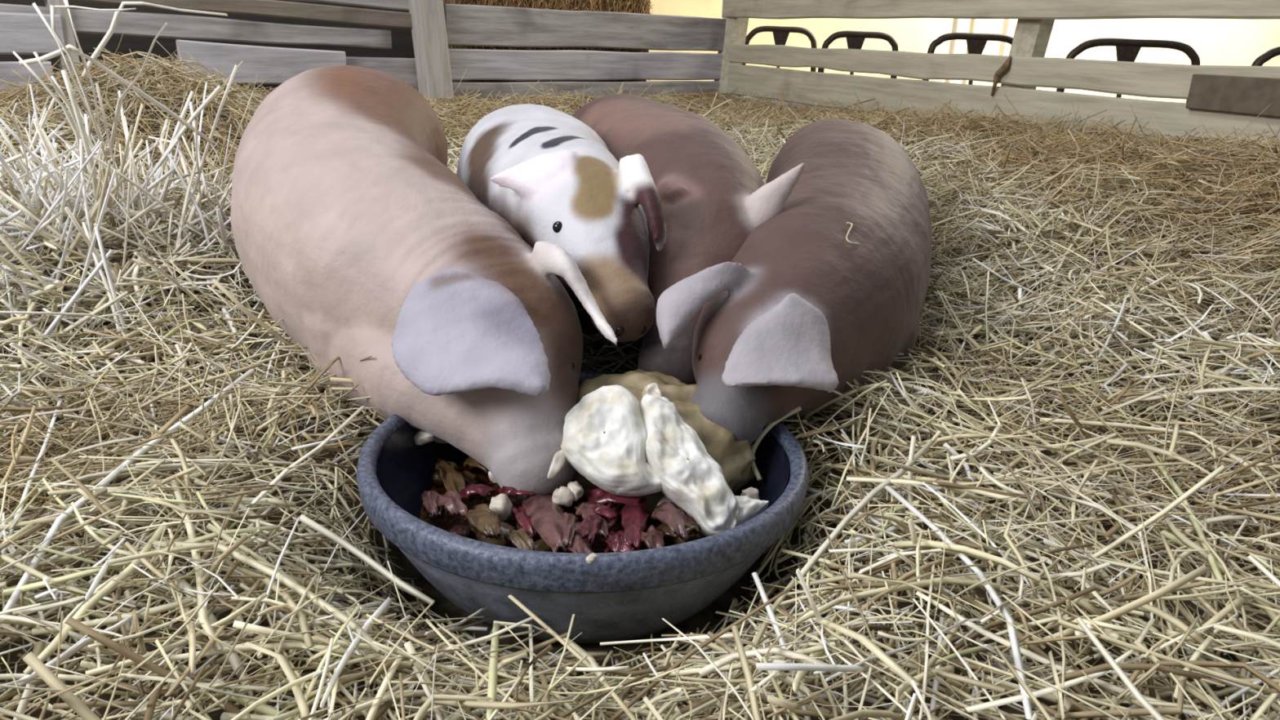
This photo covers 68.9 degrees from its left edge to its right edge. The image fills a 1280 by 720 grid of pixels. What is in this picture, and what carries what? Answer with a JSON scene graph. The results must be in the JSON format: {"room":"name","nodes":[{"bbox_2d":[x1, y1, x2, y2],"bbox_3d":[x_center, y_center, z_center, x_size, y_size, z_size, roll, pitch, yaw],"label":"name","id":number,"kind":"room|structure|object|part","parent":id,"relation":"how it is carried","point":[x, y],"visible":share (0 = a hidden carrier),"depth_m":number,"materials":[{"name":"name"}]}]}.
{"room":"farm building","nodes":[
{"label":"farm building","id":0,"kind":"room"},
{"bbox_2d":[0,0,414,114],"bbox_3d":[-2.550,-1.282,2.886,6.048,1.634,0.052,-14,25,-39],"label":"wall","id":1,"kind":"structure","parent":0,"point":[402,46],"depth_m":3.59,"materials":[{"name":"wood"}]},
{"bbox_2d":[0,95,1279,719],"bbox_3d":[0.019,-0.513,2.786,8.400,0.422,6.800,2,19,0],"label":"straw","id":2,"kind":"structure","parent":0,"point":[442,606],"depth_m":1.09,"materials":[{"name":"beige plant"}]},
{"bbox_2d":[0,0,253,429],"bbox_3d":[-1.236,-0.267,1.573,1.122,0.662,1.279,2,19,0],"label":"heap","id":3,"kind":"object","parent":2,"relation":"on","point":[103,193],"visible":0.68,"depth_m":1.52,"materials":[{"name":"beige plant"}]},
{"bbox_2d":[0,0,418,108],"bbox_3d":[-1.528,-0.962,3.155,1.840,0.860,0.100,-14,25,-38],"label":"fence","id":4,"kind":"object","parent":2,"relation":"on","point":[23,31],"visible":0.54,"depth_m":3.21,"materials":[{"name":"grey wood"}]},
{"bbox_3d":[-1.789,-0.898,2.942,0.131,0.860,0.073,2,19,0],"label":"fence post","id":5,"kind":"part","parent":4,"relation":"part of","materials":[{"name":"brown wood"}]},
{"bbox_2d":[408,0,453,109],"bbox_3d":[-0.814,-1.115,3.700,0.180,0.840,0.106,-14,25,-39],"label":"wooden post","id":6,"kind":"object","parent":2,"relation":"on","point":[428,31],"visible":0.47,"depth_m":3.63,"materials":[{"name":"brown wood"}]},
{"bbox_2d":[356,370,808,643],"bbox_3d":[-0.066,0.172,1.134,0.527,0.152,0.523,2,19,0],"label":"bowl","id":7,"kind":"object","parent":2,"relation":"on","point":[618,596],"visible":0.52,"depth_m":0.94,"materials":[{"name":"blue glazed ceramic"}]},
{"bbox_2d":[414,429,436,445],"bbox_3d":[-0.274,0.097,1.199,0.039,0.026,0.034,-3,20,-13],"label":"scrap","id":8,"kind":"object","parent":7,"relation":"in","point":[421,437],"visible":0.54,"depth_m":1.19,"materials":[{"name":"white food"}]},
{"bbox_2d":[433,436,448,443],"bbox_3d":[-0.262,0.101,1.221,0.031,0.022,0.031,-14,25,-39],"label":"scrap","id":9,"kind":"object","parent":7,"relation":"in","point":[437,440],"visible":0.24,"depth_m":1.21,"materials":[{"name":"beige food"}]},
{"bbox_2d":[435,457,466,497],"bbox_3d":[-0.235,0.145,1.153,0.028,0.026,0.130,-6,21,-21],"label":"peel","id":10,"kind":"object","parent":7,"relation":"in","point":[452,478],"visible":0.94,"depth_m":1.14,"materials":[{"name":"brown food"}]},
{"bbox_2d":[460,483,496,502],"bbox_3d":[-0.192,0.157,1.101,0.046,0.024,0.029,2,19,0],"label":"peel","id":11,"kind":"object","parent":10,"relation":"on","point":[483,490],"visible":0.91,"depth_m":1.09,"materials":[{"name":"red food"}]},
{"bbox_2d":[420,464,739,553],"bbox_3d":[-0.067,0.176,1.136,0.392,0.001,0.392,2,19,0],"label":"liquid","id":12,"kind":"object","parent":7,"relation":"in","point":[446,523],"visible":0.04,"depth_m":1.10,"materials":[{"name":"brown liquid"}]},
{"bbox_2d":[421,490,442,519],"bbox_3d":[-0.242,0.168,1.086,0.022,0.026,0.081,-7,21,-24],"label":"peel","id":13,"kind":"object","parent":12,"relation":"on","point":[428,498],"visible":0.9,"depth_m":1.07,"materials":[{"name":"pink food"}]},
{"bbox_2d":[435,490,467,517],"bbox_3d":[-0.216,0.164,1.059,0.028,0.026,0.077,-7,21,-24],"label":"peel","id":14,"kind":"object","parent":13,"relation":"on","point":[451,500],"visible":1,"depth_m":1.04,"materials":[{"name":"pink food"}]},
{"bbox_2d":[431,471,444,486],"bbox_3d":[-0.248,0.147,1.177,0.025,0.018,0.030,8,20,16],"label":"scrap","id":15,"kind":"object","parent":12,"relation":"on","point":[436,477],"visible":0.34,"depth_m":1.17,"materials":[{"name":"brown food"}]},
{"bbox_2d":[433,507,448,519],"bbox_3d":[-0.233,0.178,1.085,0.020,0.013,0.014,5,19,8],"label":"scrap","id":16,"kind":"object","parent":12,"relation":"on","point":[444,513],"visible":0.52,"depth_m":1.08,"materials":[{"name":"food"}]},
{"bbox_2d":[449,524,471,537],"bbox_3d":[-0.201,0.194,1.044,0.022,0.020,0.042,4,19,5],"label":"scrap","id":17,"kind":"object","parent":12,"relation":"on","point":[462,530],"visible":0.61,"depth_m":1.04,"materials":[{"name":"brown food"}]},
{"bbox_2d":[463,503,501,538],"bbox_3d":[-0.174,0.178,1.026,0.034,0.026,0.088,-9,22,-29],"label":"peel","id":18,"kind":"object","parent":17,"relation":"on","point":[481,517],"visible":0.98,"depth_m":1.01,"materials":[{"name":"food"}]},
{"bbox_2d":[461,470,479,486],"bbox_3d":[-0.217,0.150,1.167,0.033,0.018,0.020,16,24,35],"label":"scrap","id":19,"kind":"object","parent":12,"relation":"on","point":[469,478],"visible":0.47,"depth_m":1.16,"materials":[{"name":"brown food"}]},
{"bbox_2d":[467,522,478,537],"bbox_3d":[-0.181,0.189,1.059,0.026,0.023,0.023,-3,20,-14],"label":"scrap","id":20,"kind":"object","parent":12,"relation":"on","point":[473,531],"visible":0.24,"depth_m":1.05,"materials":[{"name":"food"}]},
{"bbox_2d":[462,456,488,475],"bbox_3d":[-0.204,0.134,1.186,0.028,0.028,0.072,-15,26,-40],"label":"peel","id":21,"kind":"object","parent":12,"relation":"on","point":[470,461],"visible":0.42,"depth_m":1.17,"materials":[{"name":"brown food"}]},
{"bbox_2d":[488,471,497,483],"bbox_3d":[-0.176,0.142,1.158,0.023,0.022,0.021,8,20,18],"label":"scrap","id":22,"kind":"object","parent":12,"relation":"on","point":[490,475],"visible":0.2,"depth_m":1.15,"materials":[{"name":"white food"}]},
{"bbox_2d":[476,521,514,546],"bbox_3d":[-0.159,0.195,1.034,0.043,0.029,0.034,5,19,7],"label":"scrap","id":23,"kind":"object","parent":12,"relation":"on","point":[504,527],"visible":0.37,"depth_m":1.02,"materials":[{"name":"brown food"}]},
{"bbox_2d":[502,528,534,550],"bbox_3d":[-0.131,0.197,1.010,0.023,0.025,0.070,-11,23,-32],"label":"peel","id":24,"kind":"object","parent":23,"relation":"on","point":[521,539],"visible":0.93,"depth_m":1.00,"materials":[{"name":"brown food"}]},
{"bbox_2d":[488,493,512,522],"bbox_3d":[-0.160,0.172,1.080,0.027,0.032,0.032,2,19,-2],"label":"scrap","id":25,"kind":"object","parent":12,"relation":"on","point":[501,504],"visible":0.75,"depth_m":1.07,"materials":[{"name":"white food"}]},
{"bbox_2d":[494,485,534,497],"bbox_3d":[-0.146,0.155,1.097,0.052,0.024,0.036,2,19,0],"label":"peel","id":26,"kind":"object","parent":12,"relation":"on","point":[508,491],"visible":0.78,"depth_m":1.08,"materials":[{"name":"red food"}]},
{"bbox_2d":[512,505,537,539],"bbox_3d":[-0.130,0.182,1.057,0.022,0.027,0.094,-5,20,-19],"label":"peel","id":27,"kind":"object","parent":12,"relation":"on","point":[523,521],"visible":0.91,"depth_m":1.04,"materials":[{"name":"red food"}]},
{"bbox_2d":[516,522,541,542],"bbox_3d":[-0.120,0.187,1.053,0.032,0.027,0.040,8,20,15],"label":"scrap","id":28,"kind":"object","parent":12,"relation":"on","point":[537,537],"visible":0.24,"depth_m":1.04,"materials":[{"name":"brown food"}]},
{"bbox_2d":[522,493,569,552],"bbox_3d":[-0.103,0.176,1.043,0.044,0.029,0.166,-4,20,-18],"label":"peel","id":29,"kind":"object","parent":12,"relation":"on","point":[546,516],"visible":0.89,"depth_m":1.02,"materials":[{"name":"pink food"}]},
{"bbox_2d":[547,449,566,479],"bbox_3d":[-0.094,0.119,1.066,0.015,0.030,0.030,12,21,25],"label":"peel","id":30,"kind":"object","parent":29,"relation":"on","point":[558,460],"visible":1,"depth_m":1.06,"materials":[{"name":"white food"}]},
{"bbox_2d":[551,486,573,506],"bbox_3d":[-0.088,0.155,1.067,0.026,0.023,0.022,0,19,-5],"label":"scrap","id":31,"kind":"object","parent":29,"relation":"on","point":[562,495],"visible":1,"depth_m":1.06,"materials":[{"name":"white food"}]},
{"bbox_2d":[567,480,583,501],"bbox_3d":[-0.075,0.151,1.073,0.018,0.021,0.021,-13,25,-38],"label":"scrap","id":32,"kind":"object","parent":31,"relation":"on","point":[576,489],"visible":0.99,"depth_m":1.07,"materials":[{"name":"white food"}]},
{"bbox_2d":[533,538,561,551],"bbox_3d":[-0.105,0.203,1.010,0.064,0.018,0.022,-14,25,-39],"label":"scrap","id":33,"kind":"object","parent":12,"relation":"on","point":[540,544],"visible":0.13,"depth_m":1.00,"materials":[{"name":"brown food"}]},
{"bbox_2d":[561,511,577,550],"bbox_3d":[-0.078,0.185,1.018,0.021,0.028,0.094,2,19,0],"label":"peel","id":34,"kind":"object","parent":12,"relation":"on","point":[570,520],"visible":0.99,"depth_m":1.00,"materials":[{"name":"pink food"}]},
{"bbox_2d":[566,533,593,553],"bbox_3d":[-0.072,0.198,0.997,0.035,0.025,0.080,-3,20,-15],"label":"peel","id":35,"kind":"object","parent":12,"relation":"on","point":[579,545],"visible":0.5,"depth_m":0.98,"materials":[{"name":"pink food"}]},
{"bbox_2d":[574,522,588,539],"bbox_3d":[-0.066,0.188,1.013,0.026,0.023,0.024,-3,20,-14],"label":"scrap","id":36,"kind":"object","parent":12,"relation":"on","point":[578,528],"visible":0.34,"depth_m":1.00,"materials":[{"name":"pink food"}]},
{"bbox_2d":[573,501,608,539],"bbox_3d":[-0.055,0.176,1.032,0.029,0.024,0.102,-3,20,-14],"label":"peel","id":37,"kind":"object","parent":12,"relation":"on","point":[584,508],"visible":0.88,"depth_m":1.03,"materials":[{"name":"pink food"}]},
{"bbox_2d":[587,484,599,492],"bbox_3d":[-0.039,0.155,1.106,0.026,0.027,0.050,18,25,39],"label":"peel","id":38,"kind":"object","parent":12,"relation":"on","point":[593,486],"visible":0.18,"depth_m":1.10,"materials":[{"name":"red food"}]},
{"bbox_2d":[591,502,617,519],"bbox_3d":[-0.043,0.171,1.030,0.039,0.023,0.022,8,20,15],"label":"peel","id":39,"kind":"object","parent":12,"relation":"on","point":[599,508],"visible":0.82,"depth_m":1.02,"materials":[{"name":"red food"}]},
{"bbox_2d":[580,514,603,545],"bbox_3d":[-0.052,0.180,1.000,0.023,0.029,0.072,2,19,0],"label":"peel","id":40,"kind":"object","parent":39,"relation":"on","point":[590,526],"visible":1,"depth_m":0.98,"materials":[{"name":"red food"}]},
{"bbox_2d":[604,502,622,532],"bbox_3d":[-0.033,0.176,1.046,0.024,0.026,0.080,5,19,8],"label":"peel","id":41,"kind":"object","parent":12,"relation":"on","point":[616,509],"visible":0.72,"depth_m":1.03,"materials":[{"name":"red food"}]},
{"bbox_2d":[585,488,645,505],"bbox_3d":[-0.030,0.158,1.073,0.073,0.027,0.038,8,20,16],"label":"peel","id":42,"kind":"object","parent":12,"relation":"on","point":[596,495],"visible":0.61,"depth_m":1.06,"materials":[{"name":"red food"}]},
{"bbox_2d":[615,462,662,496],"bbox_3d":[-0.002,0.133,1.054,0.064,0.044,0.043,2,19,0],"label":"chunk","id":43,"kind":"object","parent":42,"relation":"on","point":[655,486],"visible":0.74,"depth_m":1.04,"materials":[{"name":"white food"}]},
{"bbox_2d":[560,384,649,495],"bbox_3d":[-0.038,0.092,1.074,0.105,0.113,0.118,2,19,0],"label":"cauliflower","id":44,"kind":"object","parent":43,"relation":"on","point":[611,460],"visible":0.98,"depth_m":1.05,"materials":[{"name":"white food"}]},
{"bbox_2d":[601,529,631,552],"bbox_3d":[-0.026,0.195,0.996,0.030,0.026,0.064,-1,19,-8],"label":"peel","id":45,"kind":"object","parent":12,"relation":"on","point":[611,535],"visible":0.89,"depth_m":0.98,"materials":[{"name":"red food"}]},
{"bbox_2d":[604,536,635,552],"bbox_3d":[-0.020,0.200,0.981,0.047,0.025,0.022,16,23,34],"label":"peel","id":46,"kind":"object","parent":12,"relation":"on","point":[624,548],"visible":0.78,"depth_m":0.97,"materials":[{"name":"red food"}]},
{"bbox_2d":[617,505,624,528],"bbox_3d":[-0.015,0.181,1.073,0.026,0.028,0.026,5,19,9],"label":"scrap","id":47,"kind":"object","parent":12,"relation":"on","point":[619,523],"visible":0.17,"depth_m":1.07,"materials":[{"name":"red food"}]},
{"bbox_2d":[619,495,649,550],"bbox_3d":[-0.006,0.175,1.041,0.034,0.026,0.146,2,19,0],"label":"peel","id":48,"kind":"object","parent":12,"relation":"on","point":[634,517],"visible":0.75,"depth_m":1.01,"materials":[{"name":"red food"}]},
{"bbox_2d":[640,524,665,549],"bbox_3d":[0.011,0.195,0.998,0.033,0.030,0.063,2,19,0],"label":"peel","id":49,"kind":"object","parent":12,"relation":"on","point":[653,538],"visible":0.8,"depth_m":0.99,"materials":[{"name":"pink food"}]},
{"bbox_2d":[656,494,671,506],"bbox_3d":[0.031,0.165,1.076,0.018,0.022,0.038,17,24,37],"label":"scrap","id":50,"kind":"object","parent":12,"relation":"on","point":[664,498],"visible":0.23,"depth_m":1.07,"materials":[{"name":"beige food"}]},
{"bbox_2d":[650,501,688,542],"bbox_3d":[0.030,0.176,1.020,0.034,0.030,0.088,0,19,-6],"label":"peel","id":51,"kind":"object","parent":12,"relation":"on","point":[666,512],"visible":0.99,"depth_m":1.01,"materials":[{"name":"pink food"}]},
{"bbox_2d":[655,523,699,539],"bbox_3d":[0.036,0.191,1.032,0.060,0.027,0.034,14,22,30],"label":"peel","id":52,"kind":"object","parent":12,"relation":"on","point":[662,527],"visible":0.3,"depth_m":1.02,"materials":[{"name":"brown food"}]},
{"bbox_2d":[671,521,700,545],"bbox_3d":[0.048,0.189,1.023,0.035,0.028,0.031,9,20,18],"label":"peel","id":53,"kind":"object","parent":12,"relation":"on","point":[689,526],"visible":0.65,"depth_m":1.01,"materials":[{"name":"brown food"}]},
{"bbox_2d":[734,495,768,526],"bbox_3d":[0.108,0.176,1.053,0.074,0.051,0.038,-9,22,-30],"label":"chunk","id":54,"kind":"object","parent":12,"relation":"on","point":[749,508],"visible":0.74,"depth_m":1.04,"materials":[{"name":"white food"}]},
{"bbox_2d":[640,393,739,537],"bbox_3d":[0.048,0.119,1.056,0.069,0.136,0.156,-14,25,-39],"label":"chunk","id":55,"kind":"object","parent":54,"relation":"on","point":[691,478],"visible":0.95,"depth_m":1.03,"materials":[{"name":"white food"}]},
{"bbox_2d":[586,552,597,563],"bbox_3d":[-0.045,0.185,0.871,0.008,0.009,0.013,18,25,38],"label":"scrap","id":56,"kind":"object","parent":7,"relation":"on","point":[590,558],"visible":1,"depth_m":0.87,"materials":[{"name":"white food"}]},
{"bbox_2d":[571,368,755,513],"bbox_3d":[0.009,0.116,1.198,0.288,0.196,0.241,10,21,22],"label":"mound","id":57,"kind":"object","parent":7,"relation":"in","point":[733,456],"visible":0.22,"depth_m":1.13,"materials":[{"name":"beige food"}]},
{"bbox_2d":[642,382,663,396],"bbox_3d":[0.017,0.052,1.140,0.028,0.050,0.044,2,19,0],"label":"chunk","id":58,"kind":"object","parent":57,"relation":"on","point":[653,388],"visible":0.36,"depth_m":1.13,"materials":[{"name":"white food"}]},
{"bbox_2d":[671,502,697,532],"bbox_3d":[0.042,0.173,1.066,0.031,0.026,0.098,-1,19,-9],"label":"peel","id":59,"kind":"object","parent":57,"relation":"on","point":[686,517],"visible":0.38,"depth_m":1.04,"materials":[{"name":"pink food"}]},
{"bbox_2d":[741,463,751,482],"bbox_3d":[0.123,0.132,1.162,0.034,0.041,0.044,6,20,12],"label":"scrap","id":60,"kind":"object","parent":57,"relation":"on","point":[748,468],"visible":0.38,"depth_m":1.15,"materials":[{"name":"brown food"}]},
{"bbox_2d":[740,487,759,499],"bbox_3d":[0.128,0.159,1.086,0.022,0.021,0.018,-8,21,-26],"label":"scrap","id":61,"kind":"object","parent":7,"relation":"in","point":[752,492],"visible":0.56,"depth_m":1.08,"materials":[{"name":"white food"}]},
{"bbox_2d":[751,405,801,481],"bbox_3d":[0.166,0.101,1.167,0.027,0.074,0.092,16,24,35],"label":"stalk","id":62,"kind":"object","parent":7,"relation":"in","point":[764,432],"visible":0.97,"depth_m":1.16,"materials":[{"name":"beige plant"}]},
{"bbox_2d":[443,4,748,114],"bbox_3d":[-0.135,-1.305,4.303,1.691,0.850,0.146,-14,25,-39],"label":"fence","id":63,"kind":"object","parent":2,"relation":"on","point":[465,24],"visible":0.59,"depth_m":4.17,"materials":[{"name":"grey wood"}]},
{"bbox_3d":[0.448,-1.451,4.783,0.154,0.850,0.146,-14,25,-39],"label":"corner post","id":64,"kind":"part","parent":63,"relation":"part of","materials":[{"name":"beige wood"}]},
{"bbox_2d":[0,31,1279,719],"bbox_3d":[-0.284,-0.524,2.509,4.615,0.593,4.803,2,19,0],"label":"bedding","id":65,"kind":"object","parent":2,"relation":"on","point":[459,690],"visible":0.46,"depth_m":1.07,"materials":[{"name":"beige plant"}]},
{"bbox_2d":[230,65,617,501],"bbox_3d":[-0.462,-0.241,1.598,0.438,0.478,1.428,-5,21,-21],"label":"pig","id":66,"kind":"object","parent":65,"relation":"on","point":[352,226],"visible":0.96,"depth_m":1.20},
{"bbox_2d":[456,103,666,358],"bbox_3d":[-0.162,-0.220,1.655,0.287,0.422,1.036,-4,20,-16],"label":"pig","id":67,"kind":"object","parent":65,"relation":"on","point":[546,172],"visible":0.66,"depth_m":1.29},
{"bbox_2d":[0,168,1279,719],"bbox_3d":[0.400,-0.016,1.280,2.152,0.283,1.014,-11,23,-33],"label":"stalks","id":68,"kind":"object","parent":65,"relation":"on","point":[15,592],"visible":0.92,"depth_m":0.82},
{"bbox_2d":[572,93,805,384],"bbox_3d":[0.024,-0.269,1.797,0.311,0.433,1.260,-2,20,-12],"label":"pig","id":69,"kind":"object","parent":65,"relation":"on","point":[713,195],"visible":0.48,"depth_m":1.36},
{"bbox_2d":[656,119,932,444],"bbox_3d":[0.342,-0.201,1.683,0.354,0.402,1.351,7,20,14],"label":"pig","id":70,"kind":"object","parent":65,"relation":"on","point":[800,313],"visible":0.91,"depth_m":1.24},
{"bbox_2d":[845,222,860,244],"bbox_3d":[0.293,-0.175,1.295,0.022,0.025,0.046,2,19,0],"label":"thread","id":71,"kind":"object","parent":70,"relation":"on","point":[849,223],"visible":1,"depth_m":1.28},
{"bbox_2d":[721,0,1279,179],"bbox_3d":[1.283,-0.852,3.148,0.157,0.852,3.920,-7,21,-24],"label":"fence","id":72,"kind":"object","parent":2,"relation":"on","point":[1225,97],"depth_m":3.07,"materials":[{"name":"beige wood"}]},
{"bbox_3d":[1.264,-1.180,3.019,0.040,0.149,3.920,-7,21,-24],"label":"rail","id":73,"kind":"part","parent":72,"relation":"part of","materials":[{"name":"beige wood"}]},
{"bbox_3d":[1.207,-0.954,3.134,0.028,0.133,0.065,-8,21,-26],"label":"rusty bracket","id":74,"kind":"part","parent":72,"relation":"part of","materials":[{"name":"brown metal"}]},
{"bbox_3d":[1.270,-0.857,3.182,0.191,0.840,0.118,2,19,0],"label":"fence post","id":75,"kind":"part","parent":72,"relation":"part of","materials":[{"name":"beige wood"}]},
{"bbox_2d":[646,0,1279,102],"bbox_3d":[4.156,-4.132,8.886,11.115,3.530,0.099,5,19,7],"label":"wall","id":76,"kind":"structure","parent":0,"point":[1216,42],"depth_m":9.18,"materials":[{"name":"white paint"}]},
{"label":"floor","id":77,"kind":"structure","parent":0,"visible":0},
{"bbox_2d":[737,26,817,96],"bbox_3d":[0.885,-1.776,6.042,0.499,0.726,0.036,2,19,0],"label":"metal chair","id":78,"kind":"object","parent":77,"relation":"on","point":[780,33],"visible":0.47,"depth_m":5.93,"materials":[{"name":"metal"}]},
{"bbox_2d":[817,31,898,78],"bbox_3d":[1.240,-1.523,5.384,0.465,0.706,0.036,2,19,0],"label":"metal chair","id":79,"kind":"object","parent":77,"relation":"on","point":[855,39],"visible":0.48,"depth_m":5.27,"materials":[{"name":"metal"}]},
{"bbox_2d":[944,18,969,84],"bbox_3d":[2.606,-3.455,7.235,0.102,3.230,0.120,2,19,0],"label":"column","id":80,"kind":"structure","parent":77,"relation":"on","point":[959,25],"depth_m":7.49,"materials":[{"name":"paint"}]},
{"bbox_2d":[922,32,1013,84],"bbox_3d":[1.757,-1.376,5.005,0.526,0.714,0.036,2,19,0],"label":"metal chair","id":81,"kind":"object","parent":77,"relation":"on","point":[975,42],"visible":0.41,"depth_m":4.89,"materials":[{"name":"metal"}]},
{"bbox_2d":[961,18,990,84],"bbox_3d":[2.960,-3.639,7.802,0.135,3.230,0.120,2,19,0],"label":"column","id":82,"kind":"structure","parent":77,"relation":"on","point":[976,25],"depth_m":8.02,"materials":[{"name":"paint"}]},
{"bbox_2d":[995,18,1013,86],"bbox_3d":[3.128,-3.567,7.613,0.041,3.230,0.120,2,19,0],"label":"column","id":83,"kind":"structure","parent":77,"relation":"on","point":[1007,23],"depth_m":7.88,"materials":[{"name":"paint"}]},
{"bbox_2d":[1056,37,1199,102],"bbox_3d":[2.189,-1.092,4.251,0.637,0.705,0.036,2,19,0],"label":"metal chair","id":84,"kind":"object","parent":77,"relation":"on","point":[1126,49],"visible":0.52,"depth_m":4.14,"materials":[{"name":"metal"}]},
{"bbox_2d":[1251,45,1279,66],"bbox_3d":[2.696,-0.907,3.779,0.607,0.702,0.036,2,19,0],"label":"metal chair","id":85,"kind":"object","parent":77,"relation":"on","point":[1261,60],"visible":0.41,"depth_m":3.67,"materials":[{"name":"metal"}]},
{"bbox_3d":[-0.573,-1.061,4.436,1.899,0.332,0.400,-14,25,-39],"label":"shelf","id":86,"kind":"object","parent":77,"relation":"on","visible":0},
{"bbox_2d":[442,0,653,82],"bbox_3d":[-0.449,-1.619,4.295,1.116,0.791,0.420,-14,25,-39],"label":"hay bale","id":87,"kind":"object","parent":86,"relation":"on","point":[641,6],"visible":0.17,"depth_m":4.18,"materials":[{"name":"plant"}]}
]}

